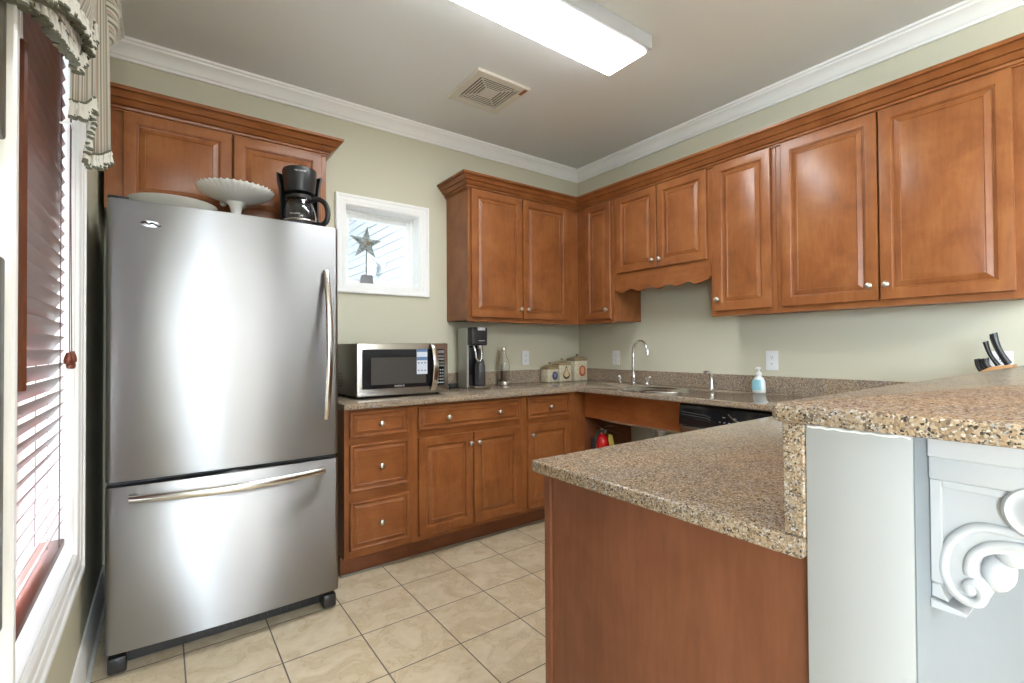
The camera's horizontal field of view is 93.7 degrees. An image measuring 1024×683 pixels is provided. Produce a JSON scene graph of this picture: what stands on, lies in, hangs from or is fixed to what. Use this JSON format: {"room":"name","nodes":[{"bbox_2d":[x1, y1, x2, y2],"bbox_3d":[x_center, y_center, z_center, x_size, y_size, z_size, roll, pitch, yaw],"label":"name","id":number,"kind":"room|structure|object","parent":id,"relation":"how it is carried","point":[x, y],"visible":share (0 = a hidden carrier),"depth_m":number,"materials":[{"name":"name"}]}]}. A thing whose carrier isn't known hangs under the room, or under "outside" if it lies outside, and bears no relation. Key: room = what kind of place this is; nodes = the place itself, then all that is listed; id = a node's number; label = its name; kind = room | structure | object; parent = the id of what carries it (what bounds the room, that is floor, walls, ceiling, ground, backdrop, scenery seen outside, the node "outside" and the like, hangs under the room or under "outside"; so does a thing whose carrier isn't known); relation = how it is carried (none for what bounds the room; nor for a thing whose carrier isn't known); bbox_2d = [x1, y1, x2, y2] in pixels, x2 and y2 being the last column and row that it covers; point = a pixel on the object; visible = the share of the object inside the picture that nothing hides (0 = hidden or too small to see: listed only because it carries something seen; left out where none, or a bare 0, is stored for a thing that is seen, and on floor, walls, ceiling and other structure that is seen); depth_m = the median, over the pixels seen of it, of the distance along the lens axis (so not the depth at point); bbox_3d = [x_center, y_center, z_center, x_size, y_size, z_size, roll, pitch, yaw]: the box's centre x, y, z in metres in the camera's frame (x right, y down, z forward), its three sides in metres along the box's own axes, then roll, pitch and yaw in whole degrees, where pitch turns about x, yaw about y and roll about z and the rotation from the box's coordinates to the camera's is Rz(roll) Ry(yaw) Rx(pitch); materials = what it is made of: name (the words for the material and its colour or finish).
{"room":"kitchen","nodes":[
{"label":"kitchen","id":0,"kind":"room"},
{"bbox_2d":[21,168,103,682],"bbox_3d":[-1.121,-0.159,0.989,0.180,2.755,3.300,0,-1,-36],"label":"wall","id":1,"kind":"structure","parent":0,"point":[63,664],"depth_m":1.98,"materials":[{"name":"beige paint"}]},
{"bbox_2d":[0,257,4,630],"bbox_3d":[-0.703,0.163,0.589,0.024,0.607,0.470,0,-1,-36],"label":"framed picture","id":2,"kind":"object","parent":1,"relation":"attached to","point":[2,261],"visible":1,"depth_m":0.77},
{"bbox_2d":[0,0,6,138],"bbox_3d":[-0.708,-0.671,0.599,0.024,0.675,0.470,0,-1,-36],"label":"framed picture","id":3,"kind":"object","parent":1,"relation":"attached to","point":[3,5],"visible":1,"depth_m":0.78},
{"bbox_2d":[0,3,86,682],"bbox_3d":[-1.264,-0.240,1.207,0.196,2.055,1.020,0,-1,-36],"label":"window","id":4,"kind":"structure","parent":1,"relation":"in","point":[14,655],"depth_m":1.50,"materials":[{"name":"white paint"}]},
{"bbox_2d":[16,10,76,640],"bbox_3d":[-1.228,-0.257,1.234,0.100,1.826,0.820,0,-1,-36],"label":"window blind","id":5,"kind":"object","parent":4,"relation":"attached to","point":[41,75],"visible":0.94,"depth_m":1.29,"materials":[{"name":"brown wood"}]},
{"bbox_2d":[3,0,121,170],"bbox_3d":[-1.070,-0.892,1.179,0.121,0.734,1.091,0,-1,-36],"label":"window valance","id":6,"kind":"object","parent":4,"relation":"attached to","point":[92,26],"visible":1,"depth_m":1.33,"materials":[{"name":"beige fabric"}]},
{"bbox_2d":[70,565,104,682],"bbox_3d":[-1.029,1.148,1.033,0.028,0.142,3.299,0,-1,-36],"label":"baseboard","id":7,"kind":"structure","parent":1,"relation":"attached to","point":[84,665],"depth_m":1.86,"materials":[{"name":"white paint"}]},
{"bbox_2d":[110,3,124,49],"bbox_3d":[-1.024,-1.491,1.082,0.080,0.090,3.300,0,-1,-36],"label":"trim","id":8,"kind":"structure","parent":1,"relation":"attached to","point":[120,34],"depth_m":2.32,"materials":[{"name":"white paint"}]},
{"bbox_2d":[90,521,545,682],"bbox_3d":[1.044,1.221,-0.240,11.000,0.060,8.200,0,-1,-36],"label":"floor","id":9,"kind":"structure","parent":0,"point":[473,611],"depth_m":2.01,"materials":[{"name":"beige tile"}]},
{"bbox_2d":[105,194,337,675],"bbox_3d":[-1.345,0.346,2.263,0.826,1.777,0.884,0,-1,-36],"label":"refrigerator","id":10,"kind":"object","parent":9,"relation":"on","point":[221,462],"visible":1,"depth_m":1.92,"materials":[{"name":"grey metal"}]},
{"bbox_2d":[127,193,217,210],"bbox_3d":[-1.511,-0.562,2.146,0.332,0.102,0.332,0,-1,-36],"label":"shallow bowl","id":11,"kind":"object","parent":10,"relation":"on","point":[170,199],"visible":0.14,"depth_m":2.02,"materials":[{"name":"white ceramic"}]},
{"bbox_2d":[195,177,274,213],"bbox_3d":[-1.312,-0.617,2.280,0.332,0.213,0.332,0,-1,-36],"label":"cake stand","id":12,"kind":"object","parent":10,"relation":"on","point":[237,194],"visible":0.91,"depth_m":2.21,"materials":[{"name":"white ceramic"}]},
{"bbox_2d":[276,165,330,226],"bbox_3d":[-1.043,-0.678,2.397,0.242,0.334,0.225,0,-1,-26],"label":"coffee maker","id":13,"kind":"object","parent":10,"relation":"on","point":[298,185],"visible":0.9,"depth_m":2.32,"materials":[{"name":"black plastic"}]},
{"bbox_2d":[335,405,412,577],"bbox_3d":[-0.872,0.798,2.804,0.385,0.883,0.632,0,-1,-36],"label":"base cabinet","id":14,"kind":"object","parent":9,"relation":"on","point":[375,453],"visible":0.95,"depth_m":2.56,"materials":[{"name":"brown wood"}]},
{"bbox_2d":[409,396,522,558],"bbox_3d":[-0.400,0.800,3.147,0.782,0.883,0.634,0,-1,-36],"label":"base cabinet","id":15,"kind":"object","parent":9,"relation":"on","point":[468,455],"visible":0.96,"depth_m":2.89,"materials":[{"name":"brown wood"}]},
{"bbox_2d":[518,392,630,527],"bbox_3d":[0.351,0.802,3.695,1.078,0.883,0.634,0,-1,-36],"label":"base cabinet","id":16,"kind":"object","parent":9,"relation":"on","point":[555,424],"visible":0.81,"depth_m":3.29,"materials":[{"name":"brown wood"}]},
{"bbox_2d":[591,423,618,448],"bbox_3d":[0.656,0.831,3.486,0.207,0.478,0.159,0,-1,-36],"label":"fire extinguisher","id":17,"kind":"object","parent":16,"relation":"attached to","point":[600,440],"visible":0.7,"depth_m":3.45,"materials":[{"name":"red metal"}]},
{"bbox_2d":[338,368,909,411],"bbox_3d":[0.496,0.278,2.502,2.255,0.132,2.749,0,-1,-36],"label":"countertop","id":18,"kind":"structure","parent":16,"relation":"on","point":[732,390],"depth_m":2.96,"materials":[{"name":"beige stone"}]},
{"bbox_2d":[338,343,447,398],"bbox_3d":[-0.741,0.169,2.965,0.568,0.314,0.490,0,-1,-37],"label":"microwave oven","id":19,"kind":"object","parent":18,"relation":"on","point":[364,369],"visible":0.95,"depth_m":2.79,"materials":[{"name":"silver metal"}]},
{"bbox_2d":[448,383,458,388],"bbox_3d":[-0.463,0.313,3.373,0.159,0.034,0.099,0,-1,-36],"label":"power adapter","id":20,"kind":"object","parent":18,"relation":"on","point":[450,385],"visible":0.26,"depth_m":3.37,"materials":[{"name":"black plastic"}]},
{"bbox_2d":[458,327,489,388],"bbox_3d":[-0.269,0.114,3.410,0.137,0.430,0.215,0,-1,-36],"label":"coffee maker","id":21,"kind":"object","parent":18,"relation":"on","point":[471,340],"visible":1,"depth_m":3.37,"materials":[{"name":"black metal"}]},
{"bbox_2d":[468,385,489,388],"bbox_3d":[-0.232,0.318,3.366,0.128,0.020,0.105,0,-1,-36],"label":"drip tray","id":22,"kind":"object","parent":21,"relation":"on","point":[469,386],"depth_m":3.33,"materials":[{"name":"silver metal"}]},
{"bbox_2d":[474,346,484,384],"bbox_3d":[-0.226,0.168,3.376,0.076,0.278,0.076,0,-1,-36],"label":"bottle","id":23,"kind":"object","parent":21,"relation":"on","point":[479,365],"depth_m":3.35,"materials":[{"name":"black plastic"}]},
{"bbox_2d":[498,347,509,384],"bbox_3d":[-0.062,0.187,3.681,0.091,0.288,0.091,0,-1,-36],"label":"water bottle","id":24,"kind":"object","parent":18,"relation":"on","point":[503,366],"visible":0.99,"depth_m":3.65,"materials":[{"name":"clear glass"}]},
{"bbox_2d":[540,362,558,381],"bbox_3d":[0.311,0.251,3.961,0.121,0.163,0.110,0,-1,-36],"label":"canister","id":25,"kind":"object","parent":18,"relation":"on","point":[549,373],"visible":1,"depth_m":3.92,"materials":[{"name":"beige ceramic"}]},
{"bbox_2d":[552,372,557,379],"bbox_3d":[0.352,0.281,3.925,0.060,0.072,0.002,0,-1,-36],"label":"picture","id":26,"kind":"object","parent":25,"relation":"attached to","point":[554,374],"depth_m":3.92,"materials":[{"name":"blue ceramic"}]},
{"bbox_2d":[552,358,571,381],"bbox_3d":[0.419,0.236,4.040,0.143,0.193,0.110,0,-1,-36],"label":"canister","id":27,"kind":"object","parent":18,"relation":"on","point":[564,366],"visible":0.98,"depth_m":3.99,"materials":[{"name":"beige ceramic"}]},
{"bbox_2d":[563,366,569,378],"bbox_3d":[0.454,0.259,3.999,0.077,0.108,0.002,0,-1,-36],"label":"picture","id":28,"kind":"object","parent":27,"relation":"attached to","point":[566,369],"depth_m":4.00,"materials":[{"name":"beige ceramic"}]},
{"bbox_2d":[567,354,587,380],"bbox_3d":[0.563,0.220,4.145,0.160,0.227,0.110,0,-1,-36],"label":"canister","id":29,"kind":"object","parent":18,"relation":"on","point":[579,364],"visible":0.97,"depth_m":4.09,"materials":[{"name":"beige ceramic"}]},
{"bbox_2d":[579,365,585,375],"bbox_3d":[0.603,0.252,4.108,0.074,0.094,0.002,0,-1,-36],"label":"picture","id":30,"kind":"object","parent":29,"relation":"attached to","point":[582,368],"depth_m":4.11,"materials":[{"name":"brown ceramic"}]},
{"bbox_2d":[584,392,682,432],"bbox_3d":[0.847,0.471,3.205,0.170,0.238,0.851,0,-1,-36],"label":"apron","id":31,"kind":"object","parent":18,"relation":"attached to","point":[660,415],"visible":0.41,"depth_m":3.13,"materials":[{"name":"brown wood"}]},
{"bbox_2d":[617,340,650,385],"bbox_3d":[0.915,0.156,3.618,0.094,0.338,0.342,0,-1,-36],"label":"faucet","id":32,"kind":"object","parent":18,"relation":"on","point":[633,375],"visible":1,"depth_m":3.61,"materials":[{"name":"silver metal"}]},
{"bbox_2d":[621,386,692,392],"bbox_3d":[0.959,0.399,3.197,0.404,0.166,0.486,0,-1,-36],"label":"sink","id":33,"kind":"object","parent":18,"relation":"in","point":[631,388],"visible":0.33,"depth_m":3.34,"materials":[{"name":"silver metal"}]},
{"bbox_2d":[657,430,665,436],"bbox_3d":[1.038,0.624,3.381,0.124,0.266,0.342,-1,-1,24],"label":"drain pipe","id":34,"kind":"object","parent":33,"relation":"attached to","point":[660,433],"visible":0.15,"depth_m":3.22,"materials":[{"name":"white plastic"}]},
{"bbox_2d":[703,370,715,389],"bbox_3d":[1.295,0.253,3.143,0.075,0.128,0.051,0,-1,-2],"label":"sprayer","id":35,"kind":"object","parent":18,"relation":"on","point":[706,372],"visible":1,"depth_m":3.13,"materials":[{"name":"silver metal"}]},
{"bbox_2d":[752,367,765,392],"bbox_3d":[1.499,0.234,2.914,0.064,0.158,0.073,0,-1,-1],"label":"soap bottle","id":36,"kind":"object","parent":18,"relation":"on","point":[758,383],"visible":1,"depth_m":2.90,"materials":[{"name":"white plastic"}]},
{"bbox_2d":[544,475,808,682],"bbox_3d":[1.158,0.772,1.616,2.206,0.883,0.621,0,-1,-36],"label":"base cabinet","id":37,"kind":"object","parent":9,"relation":"on","point":[634,593],"visible":0.41,"depth_m":0.94,"materials":[{"name":"brown wood"}]},
{"bbox_2d":[532,416,806,558],"bbox_3d":[1.143,0.230,1.626,2.244,0.200,0.642,0,-1,-36],"label":"countertop","id":38,"kind":"structure","parent":37,"relation":"on","point":[745,480],"depth_m":1.03,"materials":[{"name":"stone"}]},
{"bbox_2d":[679,403,771,432],"bbox_3d":[1.369,0.788,2.678,0.597,0.874,0.596,0,-1,-36],"label":"dishwasher","id":39,"kind":"object","parent":9,"relation":"on","point":[692,417],"visible":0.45,"depth_m":2.60,"materials":[{"name":"black metal"}]},
{"bbox_2d":[102,57,578,564],"bbox_3d":[-0.765,-0.131,3.390,3.650,2.755,0.160,0,-1,-36],"label":"wall","id":40,"kind":"structure","parent":0,"point":[369,162],"depth_m":3.29,"materials":[{"name":"beige paint"}]},
{"bbox_2d":[104,82,343,226],"bbox_3d":[-1.475,-0.868,2.547,1.038,0.537,0.382,0,-1,-36],"label":"upper cabinet","id":41,"kind":"object","parent":40,"relation":"attached to","point":[160,143],"visible":0.59,"depth_m":2.33,"materials":[{"name":"brown wood"}]},
{"bbox_2d":[110,36,577,183],"bbox_3d":[-0.697,-1.465,3.313,3.238,0.090,0.080,0,-1,-36],"label":"trim","id":42,"kind":"structure","parent":40,"relation":"attached to","point":[129,49],"depth_m":2.94,"materials":[{"name":"white paint"}]},
{"bbox_2d":[335,191,428,297],"bbox_3d":[-0.898,-0.629,3.281,0.651,0.637,0.172,0,-1,-36],"label":"window","id":43,"kind":"structure","parent":40,"relation":"in","point":[414,220],"depth_m":3.28,"materials":[{"name":"white paint"}]},
{"bbox_2d":[349,226,381,283],"bbox_3d":[-0.976,-0.578,3.200,0.224,0.390,0.060,0,-1,-36],"label":"sculpture","id":44,"kind":"object","parent":43,"relation":"on","point":[366,243],"visible":0.96,"depth_m":3.19,"materials":[{"name":"grey metal"}]},
{"bbox_2d":[446,188,577,324],"bbox_3d":[0.039,-0.595,3.664,1.020,0.920,0.354,0,-1,-36],"label":"upper cabinet","id":45,"kind":"object","parent":40,"relation":"attached to","point":[512,260],"visible":0.99,"depth_m":3.46,"materials":[{"name":"brown wood"}]},
{"bbox_2d":[437,32,1023,211],"bbox_3d":[0.856,-1.103,2.705,1.097,0.092,3.024,0,-1,-43],"label":"crown molding","id":46,"kind":"structure","parent":45,"relation":"on","point":[1009,52],"depth_m":2.52,"materials":[{"name":"brown wood"}]},
{"bbox_2d":[522,351,528,364],"bbox_3d":[0.111,0.134,3.921,0.074,0.118,0.008,0,-1,-36],"label":"wall outlet","id":47,"kind":"object","parent":40,"relation":"attached to","point":[525,354],"visible":1,"depth_m":3.92,"materials":[{"name":"white plastic"}]},
{"bbox_2d":[348,219,403,283],"bbox_3d":[-2.616,-1.264,7.778,0.172,5.450,8.600,0,-1,-36],"label":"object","id":48,"kind":"structure","parent":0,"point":[390,250],"depth_m":6.52,"materials":[{"name":"clear"}]},
{"bbox_2d":[365,257,385,276],"bbox_3d":[-1.809,-0.996,6.431,0.337,0.271,0.156,-1,-1,16],"label":"wall lantern","id":49,"kind":"object","parent":48,"relation":"attached to","point":[371,265],"visible":0.9,"depth_m":6.39,"materials":[{"name":"white plastic"}]},
{"bbox_2d":[365,260,376,266],"bbox_3d":[-1.894,-1.054,6.456,0.160,0.090,0.156,0,-1,-36],"label":"hood","id":50,"kind":"object","parent":49,"relation":"attached to","point":[370,263],"depth_m":6.40,"materials":[{"name":"white plastic"}]},
{"bbox_2d":[120,0,964,168],"bbox_3d":[1.028,-1.594,-0.205,11.000,0.060,8.200,0,-1,-36],"label":"ceiling","id":51,"kind":"structure","parent":0,"point":[402,58],"depth_m":2.53,"materials":[{"name":"white paint"}]},
{"bbox_2d":[447,67,529,113],"bbox_3d":[-0.145,-1.509,2.915,0.364,0.017,0.364,0,-1,-36],"label":"ceiling vent","id":52,"kind":"object","parent":51,"relation":"in","point":[485,90],"visible":1,"depth_m":2.89,"materials":[{"name":"beige plastic"}]},
{"bbox_2d":[459,77,515,107],"bbox_3d":[-0.145,-1.509,2.915,0.260,0.010,0.260,0,-1,-36],"label":"grille","id":53,"kind":"object","parent":52,"relation":"attached to","point":[485,92],"depth_m":2.91,"materials":[{"name":"beige plastic"}]},
{"bbox_2d":[452,0,651,74],"bbox_3d":[0.110,-1.489,2.138,1.260,0.080,0.279,0,-1,-36],"label":"ceiling light","id":54,"kind":"object","parent":51,"relation":"attached to","point":[587,32],"visible":1,"depth_m":2.23,"materials":[{"name":"white plastic"}]},
{"bbox_2d":[578,6,1023,441],"bbox_3d":[1.513,-0.147,3.127,0.120,2.755,2.950,0,-1,-36],"label":"wall","id":55,"kind":"structure","parent":0,"point":[679,330],"depth_m":2.73,"materials":[{"name":"beige paint"}]},
{"bbox_2d":[577,200,640,324],"bbox_3d":[0.742,-0.598,3.781,0.354,0.920,0.386,0,-1,-36],"label":"upper cabinet","id":56,"kind":"object","parent":55,"relation":"attached to","point":[599,302],"visible":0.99,"depth_m":3.66,"materials":[{"name":"brown wood"}]},
{"bbox_2d":[612,351,619,364],"bbox_3d":[0.851,0.133,3.924,0.008,0.118,0.074,0,-1,-36],"label":"wall outlet","id":57,"kind":"object","parent":55,"relation":"attached to","point":[615,354],"visible":1,"depth_m":3.92,"materials":[{"name":"white plastic"}]},
{"bbox_2d":[614,168,711,292],"bbox_3d":[1.085,-0.711,3.313,0.352,0.709,0.778,0,-1,-36],"label":"upper cabinet","id":58,"kind":"object","parent":55,"relation":"attached to","point":[662,232],"visible":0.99,"depth_m":3.18,"materials":[{"name":"brown wood"}]},
{"bbox_2d":[711,147,800,316],"bbox_3d":[1.428,-0.613,2.841,0.354,0.920,0.383,0,-1,-36],"label":"upper cabinet","id":59,"kind":"object","parent":55,"relation":"attached to","point":[743,189],"visible":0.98,"depth_m":2.74,"materials":[{"name":"brown wood"}]},
{"bbox_2d":[766,351,778,369],"bbox_3d":[1.583,0.116,2.921,0.008,0.118,0.074,0,-1,-36],"label":"wall outlet","id":60,"kind":"object","parent":55,"relation":"attached to","point":[771,356],"visible":1,"depth_m":2.92,"materials":[{"name":"white plastic"}]},
{"bbox_2d":[577,0,1023,182],"bbox_3d":[1.424,-1.480,3.085,0.080,0.090,2.950,0,-1,-36],"label":"trim","id":61,"kind":"structure","parent":55,"relation":"attached to","point":[965,14],"depth_m":2.66,"materials":[{"name":"white paint"}]},
{"bbox_2d":[776,65,1023,312],"bbox_3d":[1.820,-0.622,2.304,0.354,0.920,0.945,0,-1,-36],"label":"upper cabinet","id":62,"kind":"object","parent":55,"relation":"attached to","point":[919,201],"visible":0.97,"depth_m":2.13,"materials":[{"name":"brown wood"}]},
{"bbox_2d":[990,351,1013,366],"bbox_3d":[2.166,0.102,2.123,0.008,0.118,0.074,0,-1,-36],"label":"wall outlet","id":63,"kind":"object","parent":55,"relation":"attached to","point":[1009,354],"visible":0.22,"depth_m":2.12,"materials":[{"name":"white plastic"}]},
{"bbox_2d":[806,424,1023,682],"bbox_3d":[1.377,0.666,1.312,2.230,1.084,0.128,0,-1,-36],"label":"wall","id":64,"kind":"structure","parent":0,"point":[872,618],"depth_m":0.66,"materials":[{"name":"grey paint"}]},
{"bbox_2d":[772,366,1023,449],"bbox_3d":[1.448,0.111,1.208,2.244,0.033,0.492,0,-1,-36],"label":"bar","id":65,"kind":"object","parent":64,"relation":"on","point":[986,407],"visible":1,"depth_m":0.69,"materials":[{"name":"stone"}]},
{"bbox_2d":[926,438,1023,617],"bbox_3d":[0.673,0.236,0.574,0.124,0.232,0.245,0,-1,-36],"label":"corbel","id":66,"kind":"object","parent":64,"relation":"attached to","point":[977,491],"visible":1,"depth_m":0.61,"materials":[{"name":"grey paint"}]},
{"bbox_2d":[974,333,1016,371],"bbox_3d":[1.935,0.131,1.937,0.100,0.334,0.133,0,-1,-36],"label":"knife block","id":67,"kind":"object","parent":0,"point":[982,365],"visible":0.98,"depth_m":1.92,"materials":[{"name":"brown wood"}]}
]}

